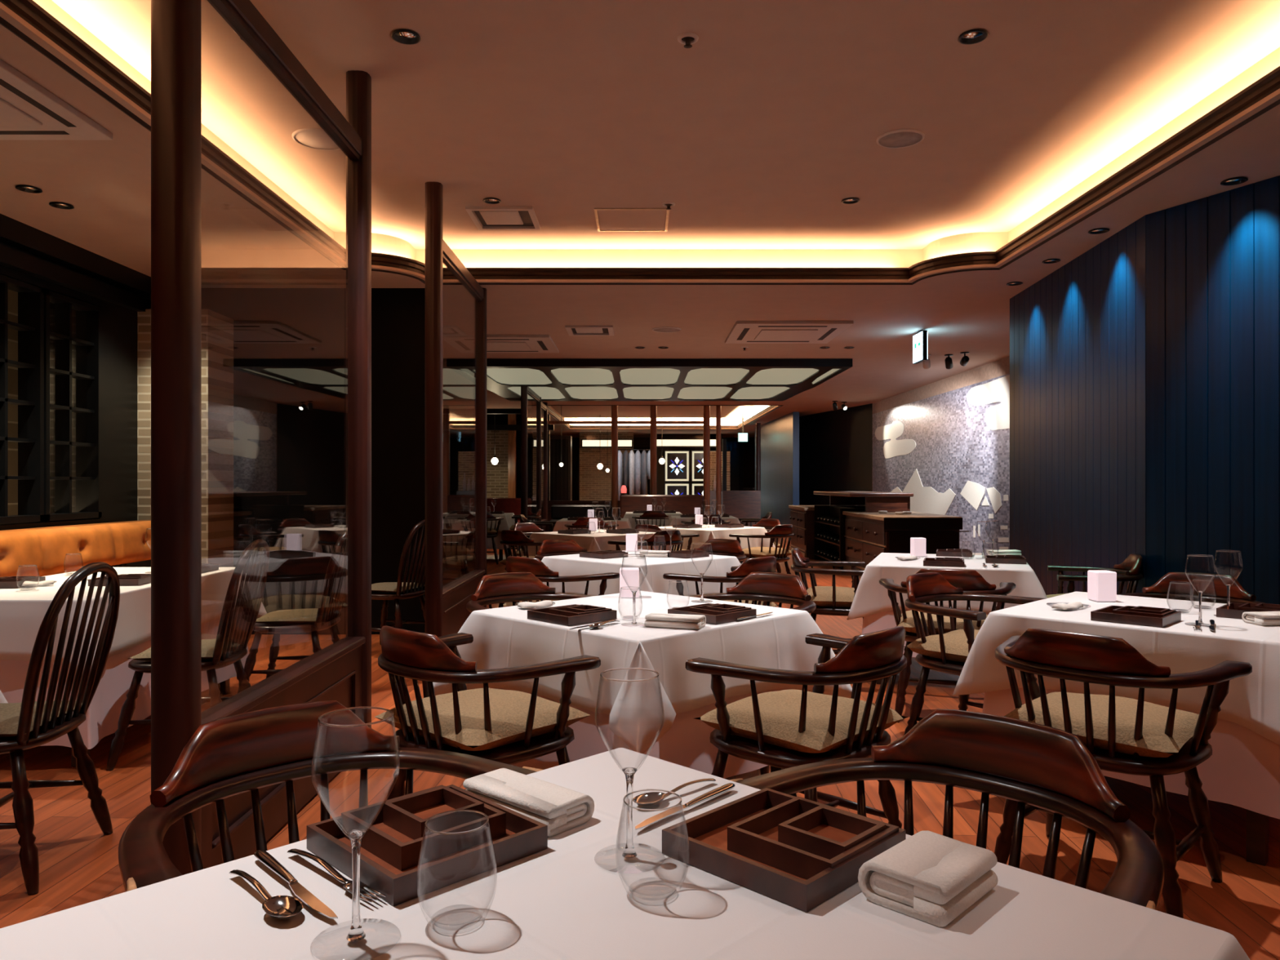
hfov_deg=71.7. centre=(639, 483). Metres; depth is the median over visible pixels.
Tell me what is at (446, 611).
glass wall
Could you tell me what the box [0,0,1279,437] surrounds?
ceiling
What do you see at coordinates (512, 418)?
trim
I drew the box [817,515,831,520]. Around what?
wine bottle
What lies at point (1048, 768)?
chair
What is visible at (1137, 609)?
wooden tray
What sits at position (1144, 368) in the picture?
wall
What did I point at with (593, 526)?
candle lamp
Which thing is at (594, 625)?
spoon
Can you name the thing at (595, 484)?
wall
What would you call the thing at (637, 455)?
coat
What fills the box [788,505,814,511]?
countertop
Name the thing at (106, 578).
wooden tray
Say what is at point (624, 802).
tumbler
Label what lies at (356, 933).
wine glass
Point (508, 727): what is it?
cushion
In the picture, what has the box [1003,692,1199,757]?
cushion
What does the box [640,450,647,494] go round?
coat
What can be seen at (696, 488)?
stained glass panel
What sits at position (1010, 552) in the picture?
napkin
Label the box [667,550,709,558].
wooden tray
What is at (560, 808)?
napkin
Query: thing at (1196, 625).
fork
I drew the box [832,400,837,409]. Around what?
ceiling spotlight
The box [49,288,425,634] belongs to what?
wall
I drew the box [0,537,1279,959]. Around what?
floor
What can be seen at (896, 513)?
bowl
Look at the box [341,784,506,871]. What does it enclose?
wooden tray
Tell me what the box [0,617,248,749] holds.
undercloth
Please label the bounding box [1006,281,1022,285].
recessed light
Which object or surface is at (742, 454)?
wall
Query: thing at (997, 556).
wooden tray
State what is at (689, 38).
sprinkler
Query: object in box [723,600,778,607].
cushion
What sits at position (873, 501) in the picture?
bar shelf
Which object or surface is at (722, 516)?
wooden tray
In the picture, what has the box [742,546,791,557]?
cushion
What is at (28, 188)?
recessed light
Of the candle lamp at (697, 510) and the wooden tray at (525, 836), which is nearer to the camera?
the wooden tray at (525, 836)
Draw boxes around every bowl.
[311,715,399,836]
[595,675,664,768]
[878,511,887,513]
[895,511,904,514]
[902,511,911,514]
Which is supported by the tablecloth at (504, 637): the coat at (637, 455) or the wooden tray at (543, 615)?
the wooden tray at (543, 615)
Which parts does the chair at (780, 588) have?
arm rail, leg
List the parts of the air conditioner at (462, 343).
intake panel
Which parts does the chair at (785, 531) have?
arm rail, seat, leg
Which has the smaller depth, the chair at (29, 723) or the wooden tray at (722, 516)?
the chair at (29, 723)
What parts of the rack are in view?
panel, panel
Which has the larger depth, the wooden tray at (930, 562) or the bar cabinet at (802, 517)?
the bar cabinet at (802, 517)
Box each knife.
[253,849,337,918]
[569,619,616,629]
[635,782,735,830]
[736,612,773,620]
[1208,619,1214,631]
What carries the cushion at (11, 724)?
on the chair at (29, 723)
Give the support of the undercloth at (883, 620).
on the dining table at (878, 682)
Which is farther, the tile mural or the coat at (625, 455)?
the coat at (625, 455)
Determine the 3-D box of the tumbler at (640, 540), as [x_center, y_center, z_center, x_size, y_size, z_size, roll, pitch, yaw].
[0.010,0.432,5.750,0.088,0.112,0.088,0,0,-14]
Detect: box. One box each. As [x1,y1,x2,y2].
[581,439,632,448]
[656,438,715,447]
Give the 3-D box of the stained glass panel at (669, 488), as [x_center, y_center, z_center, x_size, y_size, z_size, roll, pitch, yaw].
[1.170,0.490,27.975,0.800,1.000,0.050,0,0,0]
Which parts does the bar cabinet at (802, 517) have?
drawer, drawer, moulding, drawer, drawer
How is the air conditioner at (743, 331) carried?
attached to the ceiling
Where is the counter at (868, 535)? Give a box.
[842,511,968,577]
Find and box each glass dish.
[20,581,57,586]
[515,601,555,608]
[894,556,919,560]
[1046,602,1090,610]
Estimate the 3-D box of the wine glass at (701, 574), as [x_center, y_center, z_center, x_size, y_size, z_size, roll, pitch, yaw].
[0.256,0.368,3.660,0.092,0.241,0.092,0,0,45]
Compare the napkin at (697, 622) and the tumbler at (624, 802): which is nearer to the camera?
the tumbler at (624, 802)
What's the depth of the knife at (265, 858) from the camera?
1.06 m
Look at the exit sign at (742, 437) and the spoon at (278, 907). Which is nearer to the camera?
the spoon at (278, 907)
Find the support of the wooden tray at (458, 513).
on the tablecloth at (506, 523)
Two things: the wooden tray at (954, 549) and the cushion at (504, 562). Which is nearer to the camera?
the wooden tray at (954, 549)
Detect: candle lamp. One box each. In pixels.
[587,509,594,517]
[589,518,597,530]
[619,567,639,598]
[626,533,637,551]
[647,504,652,511]
[694,507,700,515]
[695,515,702,525]
[910,537,925,556]
[1087,570,1116,602]
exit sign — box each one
[737,413,747,441]
[912,329,927,364]
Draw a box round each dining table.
[71,679,229,767]
[450,548,508,560]
[770,765,782,772]
[876,678,882,684]
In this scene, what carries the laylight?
attached to the ceiling
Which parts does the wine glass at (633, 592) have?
stem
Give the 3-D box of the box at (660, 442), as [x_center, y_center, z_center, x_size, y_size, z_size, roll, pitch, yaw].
[1.450,-1.265,27.885,2.160,0.270,0.130,0,0,0]
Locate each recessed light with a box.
[15,185,42,193]
[48,202,74,209]
[391,29,421,44]
[482,197,501,204]
[841,197,860,204]
[957,29,988,44]
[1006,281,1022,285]
[1041,258,1060,263]
[1088,227,1109,234]
[1220,177,1248,186]
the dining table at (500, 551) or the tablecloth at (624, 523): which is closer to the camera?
the tablecloth at (624, 523)
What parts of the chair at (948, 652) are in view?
leg, seat, leg, arm post, arm rail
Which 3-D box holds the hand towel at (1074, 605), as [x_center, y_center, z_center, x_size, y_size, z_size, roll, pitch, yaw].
[1.660,0.472,3.430,0.130,0.021,0.065,0,0,-29]
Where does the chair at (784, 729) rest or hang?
on the floor
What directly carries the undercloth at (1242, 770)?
on the dining table
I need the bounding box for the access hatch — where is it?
[594,208,669,231]
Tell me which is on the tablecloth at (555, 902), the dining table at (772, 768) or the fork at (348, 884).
the fork at (348, 884)
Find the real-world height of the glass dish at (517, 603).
0.017 m
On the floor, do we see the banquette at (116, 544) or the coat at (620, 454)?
the banquette at (116, 544)
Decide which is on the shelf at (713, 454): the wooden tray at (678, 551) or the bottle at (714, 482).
the bottle at (714, 482)
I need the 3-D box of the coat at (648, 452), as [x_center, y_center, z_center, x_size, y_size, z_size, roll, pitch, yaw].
[0.231,-0.445,21.397,0.172,0.700,0.450,0,0,0]
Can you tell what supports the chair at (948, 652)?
on the floor
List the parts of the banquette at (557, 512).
backrest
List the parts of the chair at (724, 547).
arm rail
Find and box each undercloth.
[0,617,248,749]
[444,532,508,549]
[488,687,797,778]
[862,609,988,657]
[982,687,1279,818]
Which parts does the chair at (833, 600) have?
leg, arm rail, seat, arm post, arm post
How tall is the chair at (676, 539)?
0.792 m
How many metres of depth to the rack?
13.64 m
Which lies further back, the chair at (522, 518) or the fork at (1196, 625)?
the chair at (522, 518)
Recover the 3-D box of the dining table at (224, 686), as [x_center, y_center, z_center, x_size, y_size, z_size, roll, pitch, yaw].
[-2.735,0.856,4.450,0.790,0.708,1.420,0,0,0]
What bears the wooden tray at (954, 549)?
on the wooden tray at (947, 549)
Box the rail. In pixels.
[617,448,649,449]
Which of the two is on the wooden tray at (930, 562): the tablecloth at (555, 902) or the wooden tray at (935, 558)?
the wooden tray at (935, 558)
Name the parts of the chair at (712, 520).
arm rail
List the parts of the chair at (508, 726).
leg, arm post, seat, arm rail, leg, arm post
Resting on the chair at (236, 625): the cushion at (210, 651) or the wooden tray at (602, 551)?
the cushion at (210, 651)
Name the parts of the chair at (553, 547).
arm rail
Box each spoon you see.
[228,869,302,919]
[588,620,619,627]
[632,777,715,805]
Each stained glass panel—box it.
[664,450,689,481]
[664,483,689,494]
[691,450,715,481]
[691,483,703,496]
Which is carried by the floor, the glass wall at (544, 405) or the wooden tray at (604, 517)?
the glass wall at (544, 405)
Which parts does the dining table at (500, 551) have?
leg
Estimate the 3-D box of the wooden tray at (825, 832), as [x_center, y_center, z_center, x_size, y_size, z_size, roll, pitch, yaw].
[0.252,0.462,1.162,0.100,0.028,0.100,0,0,-45]
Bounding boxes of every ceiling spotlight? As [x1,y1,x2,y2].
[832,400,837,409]
[840,401,847,410]
[922,354,930,368]
[944,354,953,368]
[960,351,968,366]
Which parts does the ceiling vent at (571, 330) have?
panel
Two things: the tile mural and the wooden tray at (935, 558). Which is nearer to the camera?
the wooden tray at (935, 558)
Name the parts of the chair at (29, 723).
leg, seat, leg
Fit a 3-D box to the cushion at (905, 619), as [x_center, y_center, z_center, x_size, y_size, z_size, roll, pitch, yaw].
[1.600,0.723,4.620,0.490,0.106,0.460,0,0,18]
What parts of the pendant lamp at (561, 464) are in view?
cord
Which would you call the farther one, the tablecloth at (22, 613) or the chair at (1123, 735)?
the tablecloth at (22, 613)
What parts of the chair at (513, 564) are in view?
arm rail, arm post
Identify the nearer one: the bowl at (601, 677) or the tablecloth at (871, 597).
the bowl at (601, 677)
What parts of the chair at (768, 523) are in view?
arm rail, leg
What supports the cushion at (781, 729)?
on the chair at (784, 729)
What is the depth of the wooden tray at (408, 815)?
1.23 m
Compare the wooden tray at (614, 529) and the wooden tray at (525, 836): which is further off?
the wooden tray at (614, 529)
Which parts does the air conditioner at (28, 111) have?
intake panel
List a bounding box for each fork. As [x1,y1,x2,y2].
[287,848,386,902]
[1193,620,1200,628]
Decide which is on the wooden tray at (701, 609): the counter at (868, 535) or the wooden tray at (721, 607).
the wooden tray at (721, 607)
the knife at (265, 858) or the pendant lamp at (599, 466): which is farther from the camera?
the pendant lamp at (599, 466)
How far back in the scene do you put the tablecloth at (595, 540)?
8.38 m
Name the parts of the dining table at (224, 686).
leg, leg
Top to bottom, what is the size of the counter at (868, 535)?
0.825 m
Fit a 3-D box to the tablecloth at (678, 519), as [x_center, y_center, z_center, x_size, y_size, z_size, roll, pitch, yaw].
[0.917,0.665,12.897,1.199,0.350,1.219,0,0,0]
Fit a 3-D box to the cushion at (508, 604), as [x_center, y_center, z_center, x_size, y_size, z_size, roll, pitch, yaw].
[-0.490,0.723,5.270,0.490,0.106,0.460,0,0,41]
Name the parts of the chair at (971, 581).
arm post, leg, leg, seat, arm rail, arm post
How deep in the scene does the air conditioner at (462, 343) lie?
9.66 m
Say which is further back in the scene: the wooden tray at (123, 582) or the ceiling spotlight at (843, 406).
the ceiling spotlight at (843, 406)
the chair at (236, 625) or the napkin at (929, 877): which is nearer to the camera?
the napkin at (929, 877)
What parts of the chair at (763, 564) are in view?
arm post, arm rail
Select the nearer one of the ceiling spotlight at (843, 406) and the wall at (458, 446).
the ceiling spotlight at (843, 406)
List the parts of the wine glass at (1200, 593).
stem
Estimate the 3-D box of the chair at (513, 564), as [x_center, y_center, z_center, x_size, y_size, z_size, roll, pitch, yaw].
[-0.509,0.817,5.248,0.694,0.792,0.543,0,0,41]
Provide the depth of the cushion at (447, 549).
9.44 m
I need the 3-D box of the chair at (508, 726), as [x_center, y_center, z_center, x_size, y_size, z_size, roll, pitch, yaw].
[-0.509,0.817,2.738,0.694,0.792,0.543,0,0,41]
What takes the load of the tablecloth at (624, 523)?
on the undercloth
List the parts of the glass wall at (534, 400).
post, pane, post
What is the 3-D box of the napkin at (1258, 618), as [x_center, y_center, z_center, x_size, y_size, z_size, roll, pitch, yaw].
[2.220,0.469,3.081,0.190,0.039,0.097,0,0,-6]
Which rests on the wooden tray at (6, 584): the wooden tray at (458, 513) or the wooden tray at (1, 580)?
the wooden tray at (1, 580)
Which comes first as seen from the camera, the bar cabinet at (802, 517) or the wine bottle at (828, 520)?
the wine bottle at (828, 520)
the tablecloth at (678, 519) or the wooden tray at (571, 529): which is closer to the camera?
the wooden tray at (571, 529)
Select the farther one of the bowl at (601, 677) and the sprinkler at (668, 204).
the sprinkler at (668, 204)
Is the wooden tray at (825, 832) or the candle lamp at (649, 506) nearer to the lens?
the wooden tray at (825, 832)
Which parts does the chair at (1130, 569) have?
arm post, arm post, arm rail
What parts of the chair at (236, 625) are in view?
leg, seat, leg, leg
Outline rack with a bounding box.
[814,505,865,569]
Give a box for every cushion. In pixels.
[0,700,82,737]
[127,639,222,660]
[255,608,318,623]
[371,582,425,592]
[374,688,590,751]
[442,544,470,555]
[467,527,497,534]
[497,555,534,564]
[502,600,559,607]
[694,688,909,753]
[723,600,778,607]
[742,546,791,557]
[806,586,854,607]
[897,610,987,635]
[903,629,979,662]
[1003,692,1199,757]
[1046,593,1066,598]
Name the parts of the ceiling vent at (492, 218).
panel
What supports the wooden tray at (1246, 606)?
on the wooden tray at (1221, 611)
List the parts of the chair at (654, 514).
arm rail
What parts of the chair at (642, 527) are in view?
arm post, arm rail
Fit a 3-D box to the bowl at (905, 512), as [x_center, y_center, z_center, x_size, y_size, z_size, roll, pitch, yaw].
[3.350,0.369,11.100,0.110,0.032,0.110,0,0,0]
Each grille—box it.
[653,328,679,332]
[879,132,922,146]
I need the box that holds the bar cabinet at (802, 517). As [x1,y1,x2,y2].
[788,505,814,559]
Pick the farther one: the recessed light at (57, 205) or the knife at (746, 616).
the recessed light at (57, 205)
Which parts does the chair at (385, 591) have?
leg, seat, leg, leg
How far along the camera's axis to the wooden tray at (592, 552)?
5.82 m
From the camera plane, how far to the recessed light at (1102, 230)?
5.46 m
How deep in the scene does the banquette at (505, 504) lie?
17.11 m
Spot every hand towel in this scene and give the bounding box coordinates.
[21,580,53,586]
[517,600,552,608]
[897,555,917,559]
[1051,601,1083,609]
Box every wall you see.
[0,213,151,530]
[8,289,17,515]
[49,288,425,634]
[151,0,371,875]
[425,182,486,636]
[442,413,550,537]
[486,430,507,497]
[520,385,541,528]
[541,401,547,531]
[572,437,755,500]
[579,431,633,500]
[656,433,722,494]
[755,412,799,524]
[799,403,872,505]
[872,355,1009,413]
[1009,175,1279,604]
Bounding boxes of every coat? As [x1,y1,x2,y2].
[617,450,622,500]
[622,450,628,494]
[628,450,635,494]
[634,450,640,494]
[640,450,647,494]
[647,450,649,479]
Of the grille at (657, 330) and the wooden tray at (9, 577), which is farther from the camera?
the grille at (657, 330)
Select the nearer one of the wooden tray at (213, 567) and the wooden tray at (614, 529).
the wooden tray at (213, 567)
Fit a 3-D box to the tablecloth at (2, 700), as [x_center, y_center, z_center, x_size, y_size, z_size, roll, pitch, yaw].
[-2.732,0.658,2.553,1.057,0.335,1.153,0,0,0]
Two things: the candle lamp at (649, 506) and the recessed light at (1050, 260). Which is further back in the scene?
the candle lamp at (649, 506)
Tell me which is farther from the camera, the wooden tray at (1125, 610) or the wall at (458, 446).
the wall at (458, 446)
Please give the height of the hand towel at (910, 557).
0.021 m
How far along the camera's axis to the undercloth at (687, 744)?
2.94 m
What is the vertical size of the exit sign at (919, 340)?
0.320 m
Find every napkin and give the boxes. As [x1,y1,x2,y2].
[462,768,594,836]
[639,550,671,557]
[644,613,706,630]
[857,830,998,926]
[987,549,1021,555]
[1241,611,1279,626]
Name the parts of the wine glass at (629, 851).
stem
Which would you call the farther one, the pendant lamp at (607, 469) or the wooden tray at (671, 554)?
the pendant lamp at (607, 469)
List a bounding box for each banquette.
[0,520,151,577]
[469,497,528,546]
[548,505,612,532]
[619,494,703,518]
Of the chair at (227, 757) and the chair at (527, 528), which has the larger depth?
the chair at (527, 528)
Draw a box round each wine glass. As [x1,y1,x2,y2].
[310,706,400,959]
[594,667,665,873]
[621,554,647,626]
[635,519,648,551]
[664,517,675,551]
[690,542,712,602]
[704,505,712,527]
[976,520,991,558]
[985,520,999,555]
[1184,554,1216,626]
[1213,550,1243,616]
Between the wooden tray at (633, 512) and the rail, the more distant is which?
the rail
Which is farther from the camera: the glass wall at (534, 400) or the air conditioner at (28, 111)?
the glass wall at (534, 400)
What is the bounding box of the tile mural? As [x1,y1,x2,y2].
[872,373,1009,555]
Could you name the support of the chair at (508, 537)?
on the floor
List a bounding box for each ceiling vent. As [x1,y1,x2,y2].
[465,206,540,230]
[564,325,613,335]
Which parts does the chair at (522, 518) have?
arm rail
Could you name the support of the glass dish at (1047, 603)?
on the tablecloth at (1251, 702)
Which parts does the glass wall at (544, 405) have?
pane, post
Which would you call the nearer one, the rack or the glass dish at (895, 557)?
the glass dish at (895, 557)
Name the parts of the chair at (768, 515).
arm rail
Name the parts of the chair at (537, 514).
arm rail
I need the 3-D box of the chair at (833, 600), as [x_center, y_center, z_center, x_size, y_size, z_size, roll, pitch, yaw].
[1.241,0.817,5.666,0.543,0.792,0.694,0,0,12]
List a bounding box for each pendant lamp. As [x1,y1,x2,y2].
[491,455,498,464]
[559,405,563,466]
[596,462,603,469]
[605,430,609,472]
[658,456,665,464]
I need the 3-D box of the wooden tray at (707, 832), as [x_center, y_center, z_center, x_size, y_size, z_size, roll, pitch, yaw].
[0.190,0.473,1.170,0.228,0.031,0.228,0,0,-45]
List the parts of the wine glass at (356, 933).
stem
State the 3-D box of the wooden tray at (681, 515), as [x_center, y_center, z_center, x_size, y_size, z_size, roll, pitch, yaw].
[0.700,0.473,12.780,0.228,0.031,0.228,0,0,0]
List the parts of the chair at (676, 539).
arm post, arm rail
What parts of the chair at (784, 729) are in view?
leg, arm post, arm rail, seat, leg, arm post, leg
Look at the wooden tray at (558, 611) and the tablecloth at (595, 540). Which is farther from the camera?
the tablecloth at (595, 540)
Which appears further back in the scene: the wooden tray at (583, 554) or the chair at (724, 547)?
the chair at (724, 547)
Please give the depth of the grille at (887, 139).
4.76 m
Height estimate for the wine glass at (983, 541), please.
0.241 m
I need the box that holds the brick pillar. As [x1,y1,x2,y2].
[137,309,233,567]
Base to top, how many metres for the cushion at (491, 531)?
0.106 m
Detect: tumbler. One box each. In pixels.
[16,564,39,591]
[416,809,497,934]
[615,788,689,903]
[617,586,642,619]
[635,540,648,559]
[666,579,689,608]
[1166,581,1193,613]
[1189,578,1216,608]
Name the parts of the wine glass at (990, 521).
stem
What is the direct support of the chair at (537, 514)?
on the floor
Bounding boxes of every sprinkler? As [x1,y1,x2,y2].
[662,201,675,209]
[677,32,698,48]
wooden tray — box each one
[0,576,34,579]
[0,576,39,582]
[0,576,45,588]
[88,576,151,586]
[105,573,151,579]
[119,573,150,577]
[201,564,218,573]
[306,784,547,906]
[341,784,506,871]
[382,786,484,839]
[457,511,471,514]
[489,511,504,514]
[527,604,617,626]
[548,604,611,616]
[557,529,591,534]
[565,528,589,530]
[566,604,605,613]
[567,517,579,519]
[579,551,627,559]
[591,551,625,554]
[600,550,622,552]
[603,516,621,519]
[606,529,639,533]
[613,528,637,530]
[632,511,645,513]
[662,511,675,513]
[662,787,906,912]
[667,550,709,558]
[667,603,756,624]
[672,524,702,528]
[672,550,706,553]
[680,514,695,517]
[681,549,702,552]
[688,603,751,615]
[706,604,745,611]
[715,524,743,528]
[718,515,728,517]
[727,796,898,879]
[777,804,885,859]
[923,557,964,567]
[934,557,963,561]
[936,549,972,556]
[943,557,961,559]
[946,548,971,552]
[953,548,969,551]
[985,555,1026,564]
[995,555,1025,559]
[1004,555,1022,557]
[1090,605,1181,627]
[1112,605,1176,617]
[1129,605,1169,613]
[1216,602,1250,618]
[1237,602,1279,611]
[1254,603,1279,609]
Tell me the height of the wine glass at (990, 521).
0.241 m
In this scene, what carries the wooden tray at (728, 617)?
on the tablecloth at (504, 637)
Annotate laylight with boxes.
[446,358,852,400]
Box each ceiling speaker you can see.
[292,128,340,150]
[652,326,681,333]
[876,128,924,148]
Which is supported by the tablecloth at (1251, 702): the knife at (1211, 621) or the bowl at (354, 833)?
the knife at (1211, 621)
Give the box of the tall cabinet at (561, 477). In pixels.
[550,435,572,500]
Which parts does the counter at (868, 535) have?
drawer, drawer, moulding, drawer, drawer, panel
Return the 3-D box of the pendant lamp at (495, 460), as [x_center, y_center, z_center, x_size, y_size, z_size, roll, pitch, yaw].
[-3.101,-0.975,18.900,0.160,1.171,0.160,0,0,0]
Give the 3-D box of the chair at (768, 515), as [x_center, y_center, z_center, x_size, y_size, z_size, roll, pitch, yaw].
[1.649,0.817,12.900,0.543,0.792,0.694,0,0,0]
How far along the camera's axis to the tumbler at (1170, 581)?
3.36 m
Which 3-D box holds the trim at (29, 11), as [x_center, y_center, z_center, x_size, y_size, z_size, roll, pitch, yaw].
[0.230,-1.609,2.130,4.800,0.122,9.600,0,0,0]
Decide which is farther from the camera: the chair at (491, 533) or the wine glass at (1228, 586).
the chair at (491, 533)
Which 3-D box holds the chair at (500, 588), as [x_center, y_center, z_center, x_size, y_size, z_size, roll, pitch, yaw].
[-0.468,0.817,3.953,0.694,0.792,0.544,0,0,-38]
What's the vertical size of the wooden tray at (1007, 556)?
0.028 m
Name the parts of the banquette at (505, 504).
backrest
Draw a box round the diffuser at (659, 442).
[656,440,715,445]
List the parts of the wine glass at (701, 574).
stem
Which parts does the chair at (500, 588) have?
arm rail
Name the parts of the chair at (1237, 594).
arm rail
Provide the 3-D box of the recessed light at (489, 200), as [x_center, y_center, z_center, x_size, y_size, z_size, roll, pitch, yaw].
[-0.970,-1.871,5.800,0.120,0.053,0.120,0,0,0]
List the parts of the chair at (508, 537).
arm rail, arm post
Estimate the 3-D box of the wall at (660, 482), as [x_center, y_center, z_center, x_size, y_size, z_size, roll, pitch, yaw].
[1.450,-0.175,28.100,2.300,2.770,0.200,0,0,0]
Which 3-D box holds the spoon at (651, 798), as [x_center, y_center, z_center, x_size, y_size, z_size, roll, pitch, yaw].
[0.056,0.481,1.384,0.174,0.012,0.040,0,0,-43]
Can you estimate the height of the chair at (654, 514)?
0.792 m
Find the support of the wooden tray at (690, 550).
on the wooden tray at (678, 551)
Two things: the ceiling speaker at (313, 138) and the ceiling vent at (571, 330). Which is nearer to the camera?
the ceiling speaker at (313, 138)
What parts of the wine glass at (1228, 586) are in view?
stem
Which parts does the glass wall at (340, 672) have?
post, panel, sill rail, post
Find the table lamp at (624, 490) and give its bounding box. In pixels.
[621,485,626,494]
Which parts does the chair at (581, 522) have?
arm rail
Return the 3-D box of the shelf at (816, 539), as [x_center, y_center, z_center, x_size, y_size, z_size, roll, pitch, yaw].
[2.880,0.860,13.120,0.240,0.020,1.760,0,0,0]
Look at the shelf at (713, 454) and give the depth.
24.75 m
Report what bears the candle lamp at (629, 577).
on the tablecloth at (504, 637)
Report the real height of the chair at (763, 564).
0.792 m
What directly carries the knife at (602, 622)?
on the tablecloth at (504, 637)
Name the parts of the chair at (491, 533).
arm rail, seat, leg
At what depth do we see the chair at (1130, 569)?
5.27 m
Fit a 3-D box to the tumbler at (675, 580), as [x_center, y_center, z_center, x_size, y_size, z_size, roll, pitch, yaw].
[0.147,0.432,3.410,0.088,0.112,0.088,0,0,-5]
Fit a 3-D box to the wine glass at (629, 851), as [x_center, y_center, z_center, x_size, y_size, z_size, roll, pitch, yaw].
[-0.013,0.368,1.153,0.092,0.241,0.092,0,0,45]
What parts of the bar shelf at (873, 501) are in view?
panel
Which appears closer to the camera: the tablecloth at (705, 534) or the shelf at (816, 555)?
the tablecloth at (705, 534)
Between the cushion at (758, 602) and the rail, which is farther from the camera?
the rail
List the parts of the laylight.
glass pane, glass pane, glass pane, glass pane, glass pane, glass pane, glass pane, glass pane, glass pane, glass pane, glass pane, glass pane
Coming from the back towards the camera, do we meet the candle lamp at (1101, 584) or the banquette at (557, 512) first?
the banquette at (557, 512)
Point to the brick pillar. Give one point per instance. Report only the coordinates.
(217, 329)
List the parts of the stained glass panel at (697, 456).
frame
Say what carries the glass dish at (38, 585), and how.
on the tablecloth at (22, 613)
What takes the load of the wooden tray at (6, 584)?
on the tablecloth at (22, 613)
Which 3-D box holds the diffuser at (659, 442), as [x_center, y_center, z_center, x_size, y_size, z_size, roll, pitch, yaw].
[1.450,-1.270,27.835,2.100,0.200,0.030,0,0,0]
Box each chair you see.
[0,562,119,895]
[106,539,269,770]
[118,700,542,891]
[237,530,346,693]
[371,519,425,644]
[374,625,600,799]
[442,523,474,580]
[457,511,503,564]
[466,572,592,768]
[497,529,542,608]
[502,555,619,607]
[507,509,541,555]
[511,522,547,555]
[519,514,556,532]
[534,538,587,560]
[564,517,618,529]
[607,529,683,551]
[631,510,670,526]
[635,524,699,551]
[662,555,778,607]
[680,514,730,524]
[684,626,909,828]
[687,572,816,774]
[693,538,746,564]
[728,524,794,573]
[728,708,1164,910]
[737,511,772,526]
[752,518,783,573]
[791,547,876,682]
[879,568,1015,722]
[903,572,1045,734]
[994,628,1252,918]
[1046,553,1142,598]
[1116,572,1265,604]
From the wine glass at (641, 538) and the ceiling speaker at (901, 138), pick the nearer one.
the ceiling speaker at (901, 138)
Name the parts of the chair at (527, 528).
arm rail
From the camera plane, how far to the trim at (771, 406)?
25.50 m
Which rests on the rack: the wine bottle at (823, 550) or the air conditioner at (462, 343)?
the wine bottle at (823, 550)
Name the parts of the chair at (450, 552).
seat, arm rail, leg, leg, arm post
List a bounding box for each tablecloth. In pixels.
[0,567,266,679]
[0,689,8,702]
[0,747,1249,959]
[432,591,852,753]
[442,512,518,533]
[520,529,671,555]
[541,549,740,595]
[552,518,631,531]
[622,511,682,528]
[657,524,775,549]
[666,515,739,526]
[847,552,1047,619]
[952,591,1279,745]
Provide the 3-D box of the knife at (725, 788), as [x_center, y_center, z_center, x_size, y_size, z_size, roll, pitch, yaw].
[0.069,0.480,1.323,0.016,0.008,0.236,0,0,42]
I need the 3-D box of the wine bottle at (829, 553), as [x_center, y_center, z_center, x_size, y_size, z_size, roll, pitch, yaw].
[2.881,1.070,13.360,0.208,0.076,0.076,0,0,0]
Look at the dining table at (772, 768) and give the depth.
3.38 m
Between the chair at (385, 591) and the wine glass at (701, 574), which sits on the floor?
the chair at (385, 591)
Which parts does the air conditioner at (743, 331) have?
intake panel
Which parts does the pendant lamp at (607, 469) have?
cord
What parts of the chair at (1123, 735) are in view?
leg, arm post, leg, arm rail, seat, leg, leg, arm post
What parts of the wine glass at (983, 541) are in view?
stem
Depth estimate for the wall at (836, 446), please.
18.96 m
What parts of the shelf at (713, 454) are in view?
panel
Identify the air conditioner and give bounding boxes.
[0,58,112,140]
[442,334,559,352]
[724,320,853,343]
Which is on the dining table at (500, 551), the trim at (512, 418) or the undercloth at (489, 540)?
the undercloth at (489, 540)
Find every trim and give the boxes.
[0,0,1279,284]
[442,408,554,430]
[507,413,516,497]
[547,404,783,429]
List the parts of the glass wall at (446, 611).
post, panel, sill rail, post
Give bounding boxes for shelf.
[710,451,729,514]
[813,491,913,511]
[814,520,839,527]
[814,537,839,546]
[814,553,838,560]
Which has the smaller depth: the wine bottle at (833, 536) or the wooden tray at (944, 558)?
the wooden tray at (944, 558)
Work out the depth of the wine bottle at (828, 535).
13.34 m
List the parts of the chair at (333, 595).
leg, leg, seat, leg, leg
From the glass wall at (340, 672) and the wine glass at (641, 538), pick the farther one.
the wine glass at (641, 538)
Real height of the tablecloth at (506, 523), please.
0.334 m
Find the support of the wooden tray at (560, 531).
on the tablecloth at (595, 540)
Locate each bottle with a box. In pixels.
[713,475,715,490]
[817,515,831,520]
[817,549,831,554]
[820,533,834,538]
[820,550,834,553]
[823,534,838,539]
[823,551,838,555]
[827,517,839,523]
[827,535,839,540]
[827,552,839,558]
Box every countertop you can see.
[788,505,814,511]
[842,511,961,520]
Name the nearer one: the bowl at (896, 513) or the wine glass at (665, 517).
the wine glass at (665, 517)

